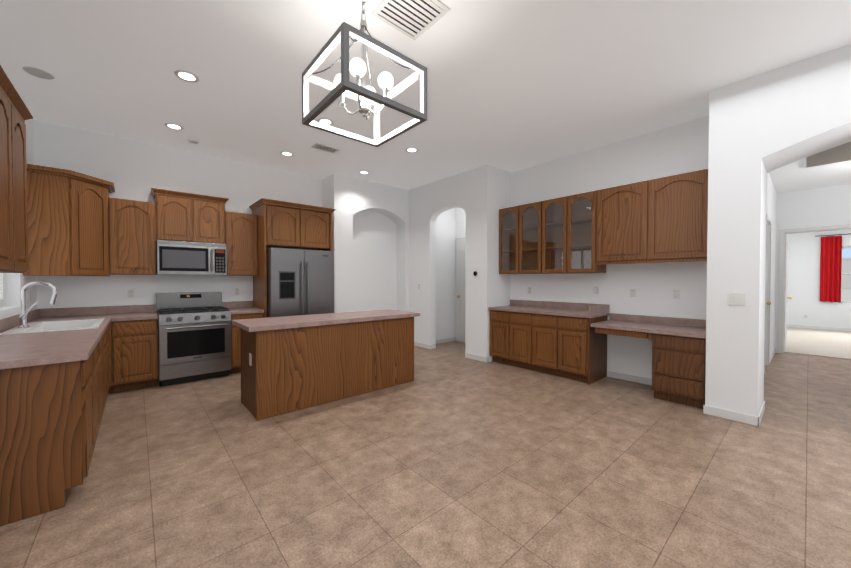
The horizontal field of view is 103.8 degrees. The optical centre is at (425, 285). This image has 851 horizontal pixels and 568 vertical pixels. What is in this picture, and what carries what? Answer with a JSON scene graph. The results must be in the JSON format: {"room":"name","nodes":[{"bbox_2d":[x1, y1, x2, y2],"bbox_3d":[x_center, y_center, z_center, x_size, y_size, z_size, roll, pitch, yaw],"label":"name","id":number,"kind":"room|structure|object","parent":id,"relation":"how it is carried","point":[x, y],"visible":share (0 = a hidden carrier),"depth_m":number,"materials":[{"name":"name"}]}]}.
{"room":"kitchen","nodes":[
{"label":"kitchen","id":0,"kind":"room"},
{"bbox_2d":[0,119,36,318],"bbox_3d":[-1.482,-0.262,0.293,0.150,3.100,9.100,-1,1,-41],"label":"wall","id":1,"kind":"structure","parent":0,"point":[15,284],"depth_m":3.24,"materials":[{"name":"white paint"}]},
{"bbox_2d":[0,273,3,306],"bbox_3d":[-3.562,-0.368,2.631,0.040,1.158,1.418,-1,1,-41],"label":"kitchen window","id":2,"kind":"structure","parent":1,"relation":"in","point":[1,289],"depth_m":3.12,"materials":[{"name":"white glass"}]},
{"bbox_2d":[0,65,32,272],"bbox_3d":[-2.571,-0.620,1.905,0.323,1.085,0.820,-1,1,-41],"label":"upper cabinet","id":3,"kind":"object","parent":1,"relation":"attached to","point":[15,113],"visible":1,"depth_m":2.00,"materials":[{"name":"brown wood"}]},
{"bbox_2d":[0,309,39,332],"bbox_3d":[-3.407,0.331,2.651,0.020,0.100,2.981,-1,1,-41],"label":"backsplash","id":4,"kind":"structure","parent":1,"relation":"attached to","point":[7,323],"depth_m":2.90,"materials":[{"name":"stone"}]},
{"bbox_2d":[34,120,322,308],"bbox_3d":[-3.233,-0.334,4.899,3.550,3.100,0.150,-1,1,-41],"label":"wall","id":5,"kind":"structure","parent":0,"point":[133,170],"depth_m":4.41,"materials":[{"name":"white paint"}]},
{"bbox_2d":[23,168,118,275],"bbox_3d":[-3.952,-0.636,3.762,0.676,1.060,0.610,-1,1,-41],"label":"upper cabinet","id":6,"kind":"object","parent":5,"relation":"attached to","point":[80,224],"depth_m":3.54,"materials":[{"name":"brown wood"}]},
{"bbox_2d":[127,289,133,297],"bbox_3d":[-3.803,0.105,4.304,0.070,0.115,0.008,-1,1,-41],"label":"electrical outlet","id":7,"kind":"object","parent":5,"relation":"attached to","point":[130,293],"visible":1,"depth_m":4.30,"materials":[{"name":"white plastic"}]},
{"bbox_2d":[119,199,158,274],"bbox_3d":[-3.671,-0.588,4.187,0.436,0.910,0.338,-1,1,-41],"label":"upper cabinet","id":8,"kind":"object","parent":5,"relation":"attached to","point":[138,220],"depth_m":4.09,"materials":[{"name":"brown wood"}]},
{"bbox_2d":[155,188,198,241],"bbox_3d":[-3.338,-0.894,4.472,0.443,0.633,0.338,-1,1,-41],"label":"upper cabinet","id":9,"kind":"object","parent":5,"relation":"attached to","point":[178,211],"depth_m":4.35,"materials":[{"name":"brown wood"}]},
{"bbox_2d":[156,240,226,274],"bbox_3d":[-3.176,-0.358,4.535,0.752,0.430,0.469,-1,1,-41],"label":"microwave","id":10,"kind":"object","parent":9,"relation":"attached to","point":[183,258],"visible":1,"depth_m":4.37,"materials":[{"name":"grey metal"}]},
{"bbox_2d":[199,196,226,243],"bbox_3d":[-3.098,-0.897,4.680,0.443,0.633,0.338,-1,1,-41],"label":"upper cabinet","id":11,"kind":"object","parent":5,"relation":"attached to","point":[212,213],"depth_m":4.60,"materials":[{"name":"brown wood"}]},
{"bbox_2d":[235,288,239,294],"bbox_3d":[-2.882,0.093,5.104,0.070,0.115,0.008,-1,1,-41],"label":"electrical outlet","id":12,"kind":"object","parent":5,"relation":"attached to","point":[237,291],"visible":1,"depth_m":5.10,"materials":[{"name":"white plastic"}]},
{"bbox_2d":[221,212,258,275],"bbox_3d":[-2.770,-0.600,4.970,0.422,0.910,0.338,-1,1,-41],"label":"upper cabinet","id":13,"kind":"object","parent":5,"relation":"attached to","point":[242,246],"depth_m":4.85,"materials":[{"name":"brown wood"}]},
{"bbox_2d":[251,200,306,248],"bbox_3d":[-2.284,-0.905,5.189,0.551,0.633,0.638,-1,1,-41],"label":"upper cabinet","id":14,"kind":"object","parent":5,"relation":"attached to","point":[282,224],"depth_m":4.93,"materials":[{"name":"brown wood"}]},
{"bbox_2d":[295,205,330,250],"bbox_3d":[-1.963,-0.910,5.468,0.552,0.633,0.638,-1,1,-41],"label":"upper cabinet","id":15,"kind":"object","parent":5,"relation":"attached to","point":[318,219],"depth_m":5.29,"materials":[{"name":"brown wood"}]},
{"bbox_2d":[323,174,408,312],"bbox_3d":[-1.085,-0.359,6.467,1.750,3.100,0.600,-1,1,-41],"label":"wall","id":16,"kind":"structure","parent":0,"point":[370,234],"depth_m":6.37,"materials":[{"name":"white paint"}]},
{"bbox_2d":[0,341,850,567],"bbox_3d":[2.092,1.288,3.523,9.750,0.100,9.250,-1,1,-41],"label":"floor","id":17,"kind":"structure","parent":0,"point":[450,456],"depth_m":2.16,"materials":[{"name":"beige tile"}]},
{"bbox_2d":[0,353,99,525],"bbox_3d":[-2.401,0.847,1.957,0.618,0.829,0.551,-1,1,-41],"label":"base cabinet","id":18,"kind":"object","parent":17,"relation":"on","point":[54,381],"depth_m":1.85,"materials":[{"name":"brown wood"}]},
{"bbox_2d":[0,329,103,368],"bbox_3d":[-2.643,0.408,2.239,0.632,0.040,1.355,-1,1,-41],"label":"countertop","id":19,"kind":"structure","parent":18,"relation":"on","point":[17,350],"depth_m":2.13,"materials":[{"name":"brown stone"}]},
{"bbox_2d":[18,281,57,326],"bbox_3d":[-3.425,0.163,2.943,0.238,0.399,0.130,-1,1,-41],"label":"faucet","id":20,"kind":"object","parent":19,"relation":"on","point":[23,317],"depth_m":2.91,"materials":[{"name":"silver metal"}]},
{"bbox_2d":[0,318,104,334],"bbox_3d":[-3.361,0.456,3.077,0.540,0.189,0.890,-1,1,-41],"label":"sink","id":21,"kind":"object","parent":19,"relation":"in","point":[85,324],"depth_m":3.18,"materials":[{"name":"white ceramic"}]},
{"bbox_2d":[29,304,158,393],"bbox_3d":[-3.806,0.746,3.896,1.044,0.969,0.633,-1,1,-41],"label":"base cabinet","id":22,"kind":"object","parent":17,"relation":"on","point":[133,344],"visible":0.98,"depth_m":3.89,"materials":[{"name":"brown wood"}]},
{"bbox_2d":[96,341,103,422],"bbox_3d":[-2.691,0.841,2.291,0.618,0.829,0.591,-1,1,-41],"label":"base cabinet","id":23,"kind":"object","parent":17,"relation":"on","point":[99,348],"depth_m":2.79,"materials":[{"name":"brown wood"}]},
{"bbox_2d":[104,337,109,406],"bbox_3d":[-3.396,0.914,3.103,0.618,0.659,0.963,-1,1,-41],"label":"base cabinet","id":24,"kind":"object","parent":17,"relation":"on","point":[106,342],"depth_m":3.33,"materials":[{"name":"brown wood"}]},
{"bbox_2d":[156,291,230,385],"bbox_3d":[-3.087,0.660,4.449,0.754,1.124,0.740,-1,1,-41],"label":"range","id":25,"kind":"object","parent":17,"relation":"on","point":[194,336],"visible":1,"depth_m":4.26,"materials":[{"name":"silver metal"}]},
{"bbox_2d":[222,301,263,373],"bbox_3d":[-2.673,0.731,4.880,0.421,0.969,0.633,-1,1,-41],"label":"base cabinet","id":26,"kind":"object","parent":17,"relation":"on","point":[239,310],"visible":0.46,"depth_m":4.61,"materials":[{"name":"brown wood"}]},
{"bbox_2d":[266,248,333,317],"bbox_3d":[-2.040,0.335,5.252,0.940,1.749,0.838,-1,1,-41],"label":"fridge","id":27,"kind":"object","parent":17,"relation":"on","point":[300,281],"visible":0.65,"depth_m":4.91,"materials":[{"name":"grey metal"}]},
{"bbox_2d":[240,317,413,420],"bbox_3d":[-1.051,0.816,3.900,1.862,0.829,0.627,-1,1,-41],"label":"kitchen island","id":28,"kind":"object","parent":17,"relation":"on","point":[289,364],"depth_m":3.47,"materials":[{"name":"brown wood"}]},
{"bbox_2d":[232,309,419,332],"bbox_3d":[-1.049,0.379,3.891,2.000,0.045,0.695,-1,1,-41],"label":"island countertop","id":29,"kind":"structure","parent":28,"relation":"on","point":[257,325],"depth_m":3.56,"materials":[{"name":"brown stone"}]},
{"bbox_2d":[488,299,609,384],"bbox_3d":[1.720,0.731,4.848,0.598,0.969,1.561,-1,1,-41],"label":"base cabinet","id":30,"kind":"object","parent":17,"relation":"on","point":[563,339],"visible":1,"depth_m":4.52,"materials":[{"name":"brown wood"}]},
{"bbox_2d":[591,313,705,408],"bbox_3d":[2.590,0.805,3.848,0.598,0.854,1.089,-1,1,-41],"label":"desk","id":31,"kind":"object","parent":17,"relation":"on","point":[679,360],"visible":0.83,"depth_m":3.50,"materials":[{"name":"laminate"}]},
{"bbox_2d":[0,0,850,189],"bbox_3d":[0.658,-1.917,2.227,5.950,0.150,9.250,-1,1,-41],"label":"ceiling","id":32,"kind":"structure","parent":0,"point":[515,85],"depth_m":2.86,"materials":[{"name":"white paint"}]},
{"bbox_2d":[22,66,53,79],"bbox_3d":[-3.371,-1.849,2.907,0.184,0.004,0.184,-1,1,-41],"label":"ceiling disc","id":33,"kind":"object","parent":32,"relation":"attached to","point":[39,73],"visible":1,"depth_m":2.90,"materials":[{"name":"white"}]},
{"bbox_2d":[164,123,183,129],"bbox_3d":[-2.953,-1.865,3.919,0.184,0.004,0.184,-1,1,-41],"label":"recessed light","id":34,"kind":"object","parent":32,"relation":"in","point":[173,126],"visible":1,"depth_m":3.91,"materials":[{"name":"white"}]},
{"bbox_2d":[174,70,198,82],"bbox_3d":[-2.113,-1.850,2.953,0.184,0.004,0.184,-1,1,-41],"label":"recessed light","id":35,"kind":"object","parent":32,"relation":"in","point":[184,75],"visible":1,"depth_m":2.95,"materials":[{"name":"white"}]},
{"bbox_2d":[188,138,198,143],"bbox_3d":[-2.990,-1.856,4.298,0.120,0.035,0.120,-1,1,-41],"label":"smoke detector","id":36,"kind":"object","parent":32,"relation":"attached to","point":[193,141],"visible":1,"depth_m":4.26,"materials":[{"name":"white plastic"}]},
{"bbox_2d":[280,151,293,155],"bbox_3d":[-1.979,-1.878,4.765,0.184,0.004,0.184,-1,1,-41],"label":"recessed light","id":37,"kind":"object","parent":32,"relation":"in","point":[284,153],"visible":1,"depth_m":4.75,"materials":[{"name":"white"}]},
{"bbox_2d":[317,118,333,125],"bbox_3d":[-1.139,-1.863,3.799,0.184,0.004,0.184,-1,1,-41],"label":"recessed light","id":38,"kind":"object","parent":32,"relation":"in","point":[327,121],"visible":0.77,"depth_m":3.79,"materials":[{"name":"white"}]},
{"bbox_2d":[311,143,340,153],"bbox_3d":[-1.363,-1.872,4.559,0.340,0.011,0.200,-1,1,-41],"label":"ceiling vent","id":39,"kind":"object","parent":32,"relation":"in","point":[325,148],"visible":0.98,"depth_m":4.55,"materials":[{"name":"white metal"}]},
{"bbox_2d":[302,0,427,147],"bbox_3d":[-0.362,-1.397,1.952,0.530,0.878,0.530,-1,1,-41],"label":"pendant lantern","id":40,"kind":"object","parent":32,"relation":"hanging from","point":[342,86],"visible":1,"depth_m":1.91,"materials":[{"name":"grey metal"}]},
{"bbox_2d":[371,0,450,40],"bbox_3d":[-0.100,-1.836,2.238,0.380,0.011,0.380,-1,1,-41],"label":"ceiling vent","id":41,"kind":"object","parent":32,"relation":"in","point":[414,20],"visible":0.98,"depth_m":2.26,"materials":[{"name":"white metal"}]},
{"bbox_2d":[405,147,417,152],"bbox_3d":[-0.188,-1.876,4.626,0.184,0.004,0.184,-1,1,-41],"label":"recessed light","id":42,"kind":"object","parent":32,"relation":"in","point":[411,150],"visible":1,"depth_m":4.63,"materials":[{"name":"white"}]},
{"bbox_2d":[408,171,465,344],"bbox_3d":[0.220,-0.354,6.184,0.150,3.100,1.540,-1,1,-41],"label":"wall","id":43,"kind":"structure","parent":0,"point":[429,203],"depth_m":6.32,"materials":[{"name":"white paint"}]},
{"bbox_2d":[414,341,430,348],"bbox_3d":[-0.135,1.148,6.486,0.022,0.084,0.651,-1,1,-41],"label":"baseboard","id":44,"kind":"structure","parent":43,"relation":"attached to","point":[427,346],"depth_m":6.40,"materials":[{"name":"white"}]},
{"bbox_2d":[436,208,455,339],"bbox_3d":[0.330,-0.366,6.935,1.000,3.100,0.150,-1,1,-41],"label":"wall","id":45,"kind":"structure","parent":0,"point":[445,272],"depth_m":6.92,"materials":[{"name":"white paint"}]},
{"bbox_2d":[436,337,454,343],"bbox_3d":[0.339,1.143,6.834,0.850,0.084,0.050,-1,1,-41],"label":"baseboard","id":46,"kind":"structure","parent":45,"relation":"attached to","point":[438,341],"depth_m":6.92,"materials":[{"name":"white wood"}]},
{"bbox_2d":[456,208,465,237],"bbox_3d":[1.139,-0.361,6.652,0.150,3.100,1.340,-1,1,-41],"label":"wall","id":47,"kind":"structure","parent":0,"point":[460,222],"depth_m":6.99,"materials":[{"name":"white paint"}]},
{"bbox_2d":[455,237,465,340],"bbox_3d":[0.949,0.091,6.751,0.014,2.189,0.930,-1,1,-41],"label":"door frame","id":48,"kind":"structure","parent":47,"relation":"attached to","point":[461,238],"depth_m":7.07,"materials":[{"name":"white wood"}]},
{"bbox_2d":[456,240,465,342],"bbox_3d":[0.909,0.121,6.717,0.107,2.117,0.810,-1,1,-41],"label":"door","id":49,"kind":"structure","parent":47,"relation":"in","point":[461,291],"depth_m":6.93,"materials":[{"name":"white wood"}]},
{"bbox_2d":[465,164,510,361],"bbox_3d":[1.107,-0.346,5.637,0.770,3.100,0.450,-1,1,-41],"label":"wall","id":50,"kind":"structure","parent":0,"point":[488,191],"depth_m":5.36,"materials":[{"name":"white paint"}]},
{"bbox_2d":[465,353,488,362],"bbox_3d":[0.835,1.165,5.416,0.062,0.084,0.462,-1,1,-41],"label":"baseboard","id":51,"kind":"structure","parent":50,"relation":"attached to","point":[477,357],"depth_m":5.37,"materials":[{"name":"white"}]},
{"bbox_2d":[510,116,708,378],"bbox_3d":[2.361,-0.330,4.667,0.150,3.100,2.660,-1,1,-41],"label":"wall","id":52,"kind":"structure","parent":0,"point":[682,148],"depth_m":4.28,"materials":[{"name":"white paint"}]},
{"bbox_2d":[593,286,598,293],"bbox_3d":[2.332,0.061,4.568,0.029,0.115,0.070,-1,1,-41],"label":"outlet","id":53,"kind":"object","parent":52,"relation":"attached to","point":[595,289],"visible":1,"depth_m":4.56,"materials":[{"name":"white plastic"}]},
{"bbox_2d":[595,182,650,264],"bbox_3d":[2.508,-0.752,4.116,0.338,0.920,0.630,-1,1,-41],"label":"upper cabinet","id":54,"kind":"object","parent":52,"relation":"attached to","point":[616,208],"depth_m":4.06,"materials":[{"name":"brown wood"}]},
{"bbox_2d":[607,370,651,385],"bbox_3d":[2.651,1.184,4.233,0.011,0.084,0.690,-1,1,-41],"label":"baseboard","id":55,"kind":"structure","parent":52,"relation":"attached to","point":[633,378],"depth_m":4.27,"materials":[{"name":"white"}]},
{"bbox_2d":[630,288,635,297],"bbox_3d":[2.636,0.096,4.236,0.008,0.115,0.070,-1,1,-41],"label":"outlet","id":56,"kind":"object","parent":52,"relation":"attached to","point":[632,293],"visible":1,"depth_m":4.24,"materials":[{"name":"white plastic"}]},
{"bbox_2d":[639,169,707,260],"bbox_3d":[2.839,-0.746,3.736,0.338,0.920,0.630,-1,1,-41],"label":"upper cabinet","id":57,"kind":"object","parent":52,"relation":"attached to","point":[662,220],"depth_m":3.63,"materials":[{"name":"brown wood"}]},
{"bbox_2d":[673,289,679,298],"bbox_3d":[2.931,0.102,3.896,0.008,0.115,0.070,-1,1,-41],"label":"outlet","id":58,"kind":"object","parent":52,"relation":"attached to","point":[676,293],"visible":1,"depth_m":3.89,"materials":[{"name":"white plastic"}]},
{"bbox_2d":[705,73,766,416],"bbox_3d":[3.061,-0.309,3.275,0.620,3.100,0.360,-1,1,-41],"label":"column","id":59,"kind":"structure","parent":0,"point":[736,229],"depth_m":3.06,"materials":[{"name":"white paint"}]},
{"bbox_2d":[728,293,745,305],"bbox_3d":[2.846,0.125,3.048,0.009,0.115,0.115,-1,1,-41],"label":"light switch","id":60,"kind":"object","parent":59,"relation":"attached to","point":[739,299],"visible":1,"depth_m":3.04,"materials":[{"name":"white plastic"}]},
{"bbox_2d":[765,172,776,364],"bbox_3d":[4.730,-0.331,4.731,3.850,3.100,0.150,-1,1,-41],"label":"wall","id":61,"kind":"structure","parent":0,"point":[771,200],"depth_m":5.31,"materials":[{"name":"white paint"}]},
{"bbox_2d":[703,348,776,425],"bbox_3d":[5.413,1.195,3.502,4.462,0.084,3.162,-1,1,-41],"label":"baseboard","id":62,"kind":"structure","parent":61,"relation":"attached to","point":[734,416],"depth_m":3.09,"materials":[{"name":"white"}]},
{"bbox_2d":[764,214,771,374],"bbox_3d":[4.924,0.122,4.797,0.840,2.189,0.014,-1,1,-41],"label":"door frame","id":63,"kind":"structure","parent":61,"relation":"attached to","point":[768,219],"depth_m":5.02,"materials":[{"name":"white wood"}]},
{"bbox_2d":[762,44,850,172],"bbox_3d":[4.087,-1.470,2.061,0.600,0.740,2.790,-1,1,-41],"label":"wall","id":64,"kind":"structure","parent":0,"point":[806,107],"depth_m":2.75,"materials":[{"name":"white paint"}]},
{"bbox_2d":[769,159,850,192],"bbox_3d":[5.730,-1.628,3.560,3.850,0.070,2.900,-1,1,-41],"label":"ceiling","id":65,"kind":"structure","parent":0,"point":[793,176],"depth_m":4.94,"materials":[{"name":"white paint"}]},
{"bbox_2d":[802,141,850,168],"bbox_3d":[4.998,-1.592,3.984,1.000,0.013,0.660,-1,1,-41],"label":"ceiling recess","id":66,"kind":"object","parent":65,"relation":"in","point":[838,154],"visible":0.83,"depth_m":4.14,"materials":[{"name":"white paint"}]},
{"bbox_2d":[774,184,850,352],"bbox_3d":[7.240,-0.334,4.892,0.150,3.100,3.200,-1,1,-41],"label":"wall","id":67,"kind":"structure","parent":0,"point":[824,206],"depth_m":5.63,"materials":[{"name":"white paint"}]},
{"bbox_2d":[784,234,792,350],"bbox_3d":[6.772,0.131,6.231,0.880,2.112,0.107,-1,1,-41],"label":"bedroom door","id":68,"kind":"structure","parent":67,"relation":"in","point":[786,296],"depth_m":6.17,"materials":[{"name":"white wood"}]},
{"bbox_2d":[777,224,850,352],"bbox_3d":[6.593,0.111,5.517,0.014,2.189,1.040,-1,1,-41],"label":"door frame","id":69,"kind":"structure","parent":67,"relation":"attached to","point":[780,290],"depth_m":5.87,"materials":[{"name":"white wood"}]},
{"bbox_2d":[784,327,850,359],"bbox_3d":[8.607,1.224,7.231,4.950,0.112,6.000,-1,1,-41],"label":"floor","id":70,"kind":"structure","parent":0,"point":[823,342],"depth_m":6.86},
{"bbox_2d":[787,229,850,327],"bbox_3d":[10.418,-0.395,8.781,0.150,3.100,6.000,-1,1,-41],"label":"wall","id":71,"kind":"structure","parent":0,"point":[803,290],"depth_m":8.88,"materials":[{"name":"white paint"}]},
{"bbox_2d":[787,324,850,330],"bbox_3d":[10.357,1.113,8.751,0.011,0.084,6.000,-1,1,-41],"label":"baseboard","id":72,"kind":"structure","parent":71,"relation":"attached to","point":[820,327],"depth_m":8.76,"materials":[{"name":"white wood"}]},
{"bbox_2d":[820,236,841,301],"bbox_3d":[10.412,-0.421,8.569,0.086,1.680,0.350,-1,1,-44],"label":"curtain","id":73,"kind":"object","parent":71,"relation":"hanging from","point":[830,265],"depth_m":8.57,"materials":[{"name":"red fabric"}]},
{"bbox_2d":[815,233,850,236],"bbox_3d":[10.843,-1.283,8.056,0.024,0.023,1.870,-1,1,-41],"label":"curtain rod","id":74,"kind":"object","parent":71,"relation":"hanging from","point":[849,233],"depth_m":8.53,"materials":[{"name":"silver metal"}]},
{"bbox_2d":[838,246,850,302],"bbox_3d":[10.964,-0.270,8.131,0.040,1.428,1.398,-1,1,-41],"label":"bedroom window","id":75,"kind":"structure","parent":71,"relation":"in","point":[844,247],"depth_m":8.45,"materials":[{"name":"white"}]},
{"label":"outside","id":76,"kind":"structure","parent":0,"visible":0},
{"bbox_2d":[841,248,850,300],"bbox_3d":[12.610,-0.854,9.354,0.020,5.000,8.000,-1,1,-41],"label":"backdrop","id":77,"kind":"structure","parent":76,"point":[846,279],"depth_m":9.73,"materials":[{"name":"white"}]}
]}

